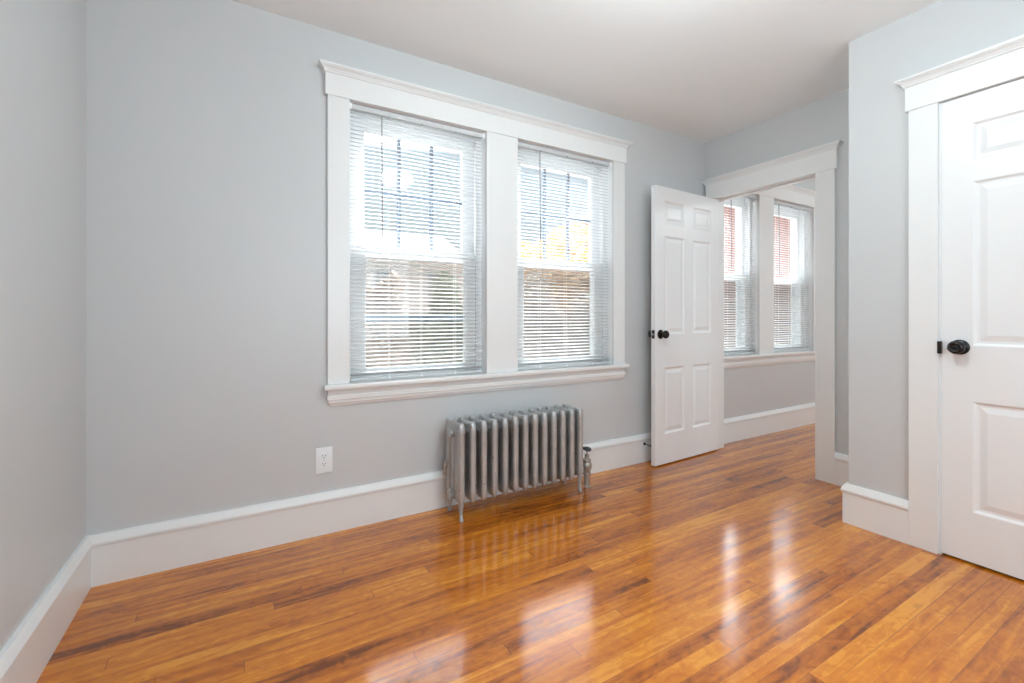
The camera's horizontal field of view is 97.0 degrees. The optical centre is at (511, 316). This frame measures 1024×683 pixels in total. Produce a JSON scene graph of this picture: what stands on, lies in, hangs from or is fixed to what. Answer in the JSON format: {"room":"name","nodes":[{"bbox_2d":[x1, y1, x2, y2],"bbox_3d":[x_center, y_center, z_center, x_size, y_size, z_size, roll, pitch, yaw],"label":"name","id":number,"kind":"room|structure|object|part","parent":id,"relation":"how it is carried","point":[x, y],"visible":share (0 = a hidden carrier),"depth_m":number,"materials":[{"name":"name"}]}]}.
{"room":"empty bedroom","nodes":[
{"label":"empty bedroom","id":0,"kind":"room"},
{"bbox_2d":[0,0,85,651],"bbox_3d":[-0.764,-0.178,0.019,0.200,2.497,4.006,0,0,-30],"label":"wall","id":1,"kind":"structure","parent":0,"point":[43,42],"depth_m":1.40,"materials":[{"name":"grey paint"}]},
{"bbox_2d":[0,536,92,682],"bbox_3d":[-0.780,0.969,0.270,0.026,0.202,3.556,0,0,-30],"label":"baseboard","id":2,"kind":"structure","parent":1,"relation":"attached to","point":[27,653],"depth_m":1.41,"materials":[{"name":"white paint"}]},
{"bbox_2d":[86,0,814,534],"bbox_3d":[1.341,-0.178,3.693,7.549,2.497,0.200,0,0,-30],"label":"wall","id":3,"kind":"structure","parent":0,"point":[206,120],"depth_m":2.06,"materials":[{"name":"grey paint"}]},
{"bbox_2d":[315,446,331,473],"bbox_3d":[-0.929,0.709,2.239,0.078,0.126,0.009,0,0,-30],"label":"wall outlet","id":4,"kind":"object","parent":3,"relation":"attached to","point":[323,456],"visible":1,"depth_m":2.24,"materials":[{"name":"white plastic"}]},
{"bbox_2d":[321,462,327,466],"bbox_3d":[-0.928,0.729,2.238,0.033,0.024,0.004,0,0,-30],"label":"socket","id":5,"kind":"object","parent":4,"relation":"attached to","point":[323,464],"depth_m":2.24,"materials":[{"name":"white plastic"}]},
{"bbox_2d":[321,454,327,458],"bbox_3d":[-0.928,0.690,2.238,0.033,0.024,0.004,0,0,-30],"label":"socket","id":6,"kind":"object","parent":4,"relation":"attached to","point":[323,456],"depth_m":2.24,"materials":[{"name":"white plastic"}]},
{"bbox_2d":[86,432,650,586],"bbox_3d":[-0.044,0.969,2.749,3.805,0.202,0.026,0,0,-30],"label":"baseboard","id":7,"kind":"structure","parent":3,"relation":"attached to","point":[137,551],"depth_m":2.12,"materials":[{"name":"white paint"}]},
{"bbox_2d":[318,59,632,405],"bbox_3d":[-0.104,-0.400,2.829,2.076,1.687,0.286,0,0,-30],"label":"window","id":8,"kind":"structure","parent":3,"relation":"in","point":[482,174],"depth_m":2.66,"materials":[{"name":"white paint"}]},
{"bbox_3d":[-0.869,-0.382,2.268,0.104,1.433,0.020,0,0,-30],"label":"casing","id":9,"kind":"part","parent":8,"relation":"part of","materials":[{"name":"white paint"}]},
{"bbox_3d":[-0.557,-0.716,2.607,0.733,0.758,0.032,0,0,-30],"label":"sash","id":10,"kind":"part","parent":8,"relation":"part of","materials":[{"name":"white paint"}]},
{"bbox_3d":[-0.586,0.009,2.657,0.677,0.033,0.015,0,0,-30],"label":"storm rail","id":11,"kind":"part","parent":8,"relation":"part of","materials":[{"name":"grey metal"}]},
{"bbox_3d":[-0.583,-0.370,2.651,0.777,1.431,0.020,0,0,-30],"label":"storm frame","id":12,"kind":"part","parent":8,"relation":"part of","materials":[{"name":"white paint"}]},
{"bbox_3d":[-0.537,-0.022,2.574,0.733,0.710,0.032,0,0,-30],"label":"sash","id":13,"kind":"part","parent":8,"relation":"part of","materials":[{"name":"white paint"}]},
{"bbox_2d":[350,102,484,380],"bbox_3d":[-0.502,-0.381,2.516,0.773,1.426,0.047,0,0,-30],"label":"window blind","id":14,"kind":"object","parent":8,"relation":"attached to","point":[353,107],"visible":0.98,"depth_m":2.49,"materials":[{"name":"white plastic"}]},
{"bbox_3d":[-0.661,-0.367,2.430,0.001,1.381,0.028,0,0,-30],"label":"ladder cord","id":15,"kind":"part","parent":14,"relation":"part of","materials":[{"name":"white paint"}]},
{"bbox_3d":[-0.506,0.324,2.521,0.753,0.015,0.026,0,0,-30],"label":"rail","id":16,"kind":"part","parent":14,"relation":"part of","materials":[{"name":"white plastic"}]},
{"bbox_3d":[-0.333,-0.367,2.622,0.001,1.381,0.028,0,0,-30],"label":"ladder cord","id":17,"kind":"part","parent":14,"relation":"part of","materials":[{"name":"white fabric"}]},
{"bbox_3d":[-0.046,-1.224,2.730,2.076,0.038,0.056,0,0,-30],"label":"cap moulding","id":18,"kind":"part","parent":8,"relation":"part of","materials":[{"name":"white paint"}]},
{"bbox_3d":[-0.081,0.348,2.789,2.028,0.026,0.180,0,0,-30],"label":"window stool","id":19,"kind":"part","parent":8,"relation":"part of","materials":[{"name":"white paint"}]},
{"bbox_3d":[-0.061,-0.382,2.742,0.214,1.433,0.020,0,0,-30],"label":"casing","id":20,"kind":"part","parent":8,"relation":"part of","materials":[{"name":"white paint"}]},
{"bbox_2d":[518,142,610,369],"bbox_3d":[0.358,-0.381,3.021,0.786,1.426,0.047,0,0,-30],"label":"window blind","id":21,"kind":"object","parent":8,"relation":"attached to","point":[522,145],"visible":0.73,"depth_m":3.00,"materials":[{"name":"white plastic"}]},
{"bbox_3d":[0.176,-0.367,2.921,0.001,1.381,0.028,0,0,-30],"label":"ladder cord","id":22,"kind":"part","parent":21,"relation":"part of","materials":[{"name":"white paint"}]},
{"bbox_3d":[0.354,0.324,3.026,0.766,0.015,0.026,0,0,-30],"label":"rail","id":23,"kind":"part","parent":21,"relation":"part of","materials":[{"name":"white plastic"}]},
{"bbox_3d":[0.757,-0.382,3.223,0.105,1.433,0.020,0,0,-30],"label":"casing","id":24,"kind":"part","parent":8,"relation":"part of","materials":[{"name":"white paint"}]},
{"bbox_2d":[518,140,611,366],"bbox_3d":[0.308,-0.358,3.104,0.814,1.486,0.230,0,0,-30],"label":"window","id":25,"kind":"structure","parent":3,"relation":"in","point":[595,231],"depth_m":3.19,"materials":[{"name":"white paint"}]},
{"bbox_3d":[0.278,-0.370,3.156,0.790,1.431,0.020,0,0,-30],"label":"storm frame","id":26,"kind":"part","parent":25,"relation":"part of","materials":[{"name":"white paint"}]},
{"bbox_3d":[0.304,-0.716,3.112,0.746,0.758,0.032,0,0,-30],"label":"sash","id":27,"kind":"part","parent":25,"relation":"part of","materials":[{"name":"white paint"}]},
{"bbox_3d":[0.323,-0.022,3.079,0.746,0.710,0.032,0,0,-30],"label":"sash","id":28,"kind":"part","parent":25,"relation":"part of","materials":[{"name":"white paint"}]},
{"bbox_2d":[724,185,814,368],"bbox_3d":[2.357,-0.400,4.274,1.734,1.687,0.286,0,0,-30],"label":"window","id":29,"kind":"structure","parent":3,"relation":"in","point":[755,202],"depth_m":4.14,"materials":[{"name":"white paint"}]},
{"bbox_3d":[1.904,-0.370,4.110,0.525,1.431,0.020,0,0,-30],"label":"storm frame","id":30,"kind":"part","parent":29,"relation":"part of","materials":[{"name":"white paint"}]},
{"bbox_3d":[1.930,-0.716,4.066,0.481,0.758,0.032,0,0,-30],"label":"sash","id":31,"kind":"part","parent":29,"relation":"part of","materials":[{"name":"white paint"}]},
{"bbox_3d":[1.949,-0.022,4.033,0.481,0.710,0.032,0,0,-30],"label":"sash","id":32,"kind":"part","parent":29,"relation":"part of","materials":[{"name":"white paint"}]},
{"bbox_2d":[724,195,756,354],"bbox_3d":[1.984,-0.381,3.976,0.521,1.426,0.047,0,0,-30],"label":"window blind","id":33,"kind":"object","parent":29,"relation":"attached to","point":[749,197],"visible":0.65,"depth_m":3.98,"materials":[{"name":"white plastic"}]},
{"bbox_3d":[1.980,0.324,3.980,0.501,0.015,0.026,0,0,-30],"label":"rail","id":34,"kind":"part","parent":33,"relation":"part of","materials":[{"name":"white plastic"}]},
{"bbox_3d":[2.321,-0.382,4.140,0.224,1.433,0.020,0,0,-30],"label":"casing","id":35,"kind":"part","parent":29,"relation":"part of","materials":[{"name":"white paint"}]},
{"bbox_3d":[2.381,0.348,4.233,1.636,0.026,0.180,0,0,-30],"label":"window stool","id":36,"kind":"part","parent":29,"relation":"part of","materials":[{"name":"white paint"}]},
{"bbox_2d":[774,200,810,351],"bbox_3d":[2.708,-0.381,4.401,0.702,1.426,0.047,0,0,-30],"label":"window blind","id":37,"kind":"object","parent":29,"relation":"attached to","point":[776,203],"visible":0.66,"depth_m":4.40,"materials":[{"name":"white plastic"}]},
{"bbox_3d":[2.513,-0.367,4.293,0.001,1.381,0.028,0,0,-30],"label":"ladder cord","id":38,"kind":"part","parent":37,"relation":"part of","materials":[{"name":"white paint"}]},
{"bbox_3d":[2.703,-0.367,4.404,0.001,1.381,0.028,0,0,-30],"label":"ladder cord","id":39,"kind":"part","parent":37,"relation":"part of","materials":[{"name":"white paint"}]},
{"bbox_3d":[2.704,0.324,4.405,0.682,0.015,0.026,0,0,-30],"label":"rail","id":40,"kind":"part","parent":37,"relation":"part of","materials":[{"name":"white plastic"}]},
{"bbox_3d":[2.415,-1.224,4.175,1.734,0.038,0.056,0,0,-30],"label":"cap moulding","id":41,"kind":"part","parent":29,"relation":"part of","materials":[{"name":"white paint"}]},
{"bbox_3d":[3.071,-0.382,4.581,0.105,1.433,0.020,0,0,-30],"label":"casing","id":42,"kind":"part","parent":29,"relation":"part of","materials":[{"name":"white paint"}]},
{"bbox_2d":[724,402,814,443],"bbox_3d":[3.084,0.969,4.584,3.240,0.202,0.026,0,0,-30],"label":"baseboard","id":43,"kind":"structure","parent":3,"relation":"attached to","point":[738,428],"depth_m":4.14,"materials":[{"name":"white paint"}]},
{"bbox_2d":[705,89,848,454],"bbox_3d":[2.649,-0.178,2.022,0.104,2.497,4.006,0,0,-30],"label":"wall","id":44,"kind":"structure","parent":3,"relation":"in","point":[826,120],"depth_m":2.96,"materials":[{"name":"grey paint"}]},
{"bbox_2d":[701,140,843,483],"bbox_3d":[1.869,-0.018,3.313,0.178,2.177,1.011,0,0,-30],"label":"door frame","id":45,"kind":"structure","parent":44,"relation":"attached to","point":[819,163],"depth_m":2.96,"materials":[{"name":"white paint"}]},
{"bbox_2d":[648,185,717,465],"bbox_3d":[1.334,0.061,3.420,0.784,1.997,0.159,0,0,-30],"label":"door","id":46,"kind":"structure","parent":45,"relation":"attached to","point":[683,334],"depth_m":3.39,"materials":[{"name":"white paint"}]},
{"bbox_3d":[1.082,0.125,3.211,0.058,0.058,0.053,0,0,-30],"label":"knob","id":47,"kind":"part","parent":46,"relation":"part of","materials":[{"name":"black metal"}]},
{"bbox_3d":[1.715,0.061,3.734,0.018,2.018,0.060,0,0,-30],"label":"casing","id":48,"kind":"part","parent":45,"relation":"part of","materials":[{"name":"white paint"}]},
{"bbox_3d":[1.816,-1.088,3.283,0.056,0.038,1.011,0,0,-30],"label":"cap moulding","id":49,"kind":"part","parent":45,"relation":"part of","materials":[{"name":"white paint"}]},
{"bbox_3d":[2.037,0.061,2.942,0.020,2.018,0.115,0,0,-30],"label":"casing","id":50,"kind":"part","parent":45,"relation":"part of","materials":[{"name":"white paint"}]},
{"bbox_2d":[834,453,848,486],"bbox_3d":[2.140,0.969,2.760,0.026,0.202,0.304,0,0,-30],"label":"baseboard","id":51,"kind":"structure","parent":44,"relation":"attached to","point":[841,460],"depth_m":2.85,"materials":[{"name":"white paint"}]},
{"bbox_2d":[774,199,811,349],"bbox_3d":[2.658,-0.358,4.484,0.730,1.486,0.230,0,0,-30],"label":"window","id":52,"kind":"structure","parent":3,"relation":"in","point":[808,240],"depth_m":4.60,"materials":[{"name":"white paint"}]},
{"bbox_3d":[2.628,-0.370,4.535,0.706,1.431,0.020,0,0,-30],"label":"storm frame","id":53,"kind":"part","parent":52,"relation":"part of","materials":[{"name":"white paint"}]},
{"bbox_3d":[2.654,-0.716,4.491,0.662,0.758,0.032,0,0,-30],"label":"sash","id":54,"kind":"part","parent":52,"relation":"part of","materials":[{"name":"white paint"}]},
{"bbox_3d":[2.673,-0.022,4.458,0.662,0.710,0.032,0,0,-30],"label":"sash","id":55,"kind":"part","parent":52,"relation":"part of","materials":[{"name":"white paint"}]},
{"bbox_2d":[37,423,1023,682],"bbox_3d":[2.355,1.110,1.965,7.549,0.080,4.206,0,0,-30],"label":"floor","id":56,"kind":"structure","parent":0,"point":[732,563],"depth_m":1.72,"materials":[{"name":"brown wood"}]},
{"bbox_2d":[444,404,591,521],"bbox_3d":[0.075,0.815,2.663,0.950,0.510,0.187,0,0,-30],"label":"radiator","id":57,"kind":"object","parent":56,"relation":"on","point":[493,453],"visible":1,"depth_m":2.56,"materials":[{"name":"silver metal"}]},
{"bbox_2d":[444,461,446,474],"bbox_3d":[-0.363,0.833,2.500,0.030,0.074,0.025,0,0,-30],"label":"air vent","id":58,"kind":"object","parent":57,"relation":"attached to","point":[445,463],"depth_m":2.49,"materials":[{"name":"metal"}]},
{"bbox_3d":[-0.343,1.010,2.505,0.033,0.120,0.034,0,0,-30],"label":"leg","id":59,"kind":"part","parent":57,"relation":"part of","materials":[{"name":"silver metal"}]},
{"bbox_3d":[-0.267,1.010,2.376,0.033,0.120,0.034,0,0,-30],"label":"leg","id":60,"kind":"part","parent":57,"relation":"part of","materials":[{"name":"silver metal"}]},
{"bbox_3d":[0.416,1.010,2.777,0.033,0.120,0.034,0,0,-30],"label":"leg","id":61,"kind":"part","parent":57,"relation":"part of","materials":[{"name":"silver metal"}]},
{"bbox_3d":[0.474,0.834,2.861,0.061,0.024,0.063,0,0,-30],"label":"valve handle","id":62,"kind":"part","parent":57,"relation":"part of","materials":[{"name":"metal"}]},
{"bbox_2d":[230,0,940,142],"bbox_3d":[2.355,-1.477,1.965,7.549,0.100,4.206,0,0,-30],"label":"ceiling","id":63,"kind":"structure","parent":0,"point":[704,71],"depth_m":2.37,"materials":[{"name":"white paint"}]},
{"bbox_2d":[849,0,1023,499],"bbox_3d":[2.376,-0.178,1.391,0.100,2.497,2.295,0,0,-30],"label":"wall","id":64,"kind":"structure","parent":0,"point":[944,31],"depth_m":2.22,"materials":[{"name":"grey paint"}]},
{"bbox_2d":[894,35,1023,553],"bbox_3d":[2.150,-0.021,1.721,0.156,2.183,1.078,0,0,-30],"label":"door frame","id":65,"kind":"structure","parent":64,"relation":"attached to","point":[926,91],"depth_m":2.07,"materials":[{"name":"white paint"}]},
{"bbox_3d":[1.897,0.052,2.088,0.020,2.035,0.104,0,0,-30],"label":"casing","id":66,"kind":"part","parent":65,"relation":"part of","materials":[{"name":"white paint"}]},
{"bbox_3d":[1.927,0.138,2.039,0.026,0.055,0.014,0,0,-30],"label":"strike plate","id":67,"kind":"part","parent":65,"relation":"part of","materials":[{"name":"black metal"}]},
{"bbox_3d":[2.107,-1.094,1.696,0.056,0.038,1.078,0,0,-30],"label":"cap moulding","id":68,"kind":"part","parent":65,"relation":"part of","materials":[{"name":"white paint"}]},
{"bbox_2d":[942,78,1023,579],"bbox_3d":[2.116,0.049,1.702,0.097,2.022,0.766,0,0,-30],"label":"door","id":69,"kind":"structure","parent":64,"relation":"in","point":[983,131],"depth_m":1.93,"materials":[{"name":"white paint"}]},
{"bbox_3d":[1.934,0.133,1.968,0.052,0.058,0.058,0,0,-30],"label":"knob","id":70,"kind":"part","parent":69,"relation":"part of","materials":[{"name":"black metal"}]},
{"bbox_3d":[2.058,-0.178,2.478,0.453,2.497,0.100,0,0,-30],"label":"wall","id":71,"kind":"structure","parent":0,"visible":0},
{"bbox_2d":[840,482,908,544],"bbox_3d":[2.036,0.969,2.391,0.580,0.202,0.280,0,0,-30],"label":"baseboard","id":72,"kind":"structure","parent":71,"relation":"attached to","point":[886,515],"depth_m":2.23,"materials":[{"name":"white paint"}]},
{"label":"outside","id":73,"kind":"structure","parent":0,"visible":0},
{"bbox_3d":[-5.516,2.270,39.031,90.000,0.200,67.094,0,0,-30],"label":"ground","id":74,"kind":"structure","parent":73,"visible":0},
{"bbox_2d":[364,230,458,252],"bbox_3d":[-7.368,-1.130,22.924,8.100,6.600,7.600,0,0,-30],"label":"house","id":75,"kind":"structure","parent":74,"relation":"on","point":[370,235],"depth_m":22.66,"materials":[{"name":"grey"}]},
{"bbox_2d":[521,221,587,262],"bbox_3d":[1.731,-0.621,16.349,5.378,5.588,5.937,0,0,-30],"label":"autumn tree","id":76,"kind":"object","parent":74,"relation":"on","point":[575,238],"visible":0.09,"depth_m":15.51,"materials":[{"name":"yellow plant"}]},
{"bbox_2d":[563,206,789,277],"bbox_3d":[11.962,-1.130,22.095,17.300,6.600,8.300,0,0,-30],"label":"brick building","id":77,"kind":"structure","parent":74,"relation":"on","point":[783,226],"depth_m":15.88,"materials":[{"name":"red brick"}]}
]}

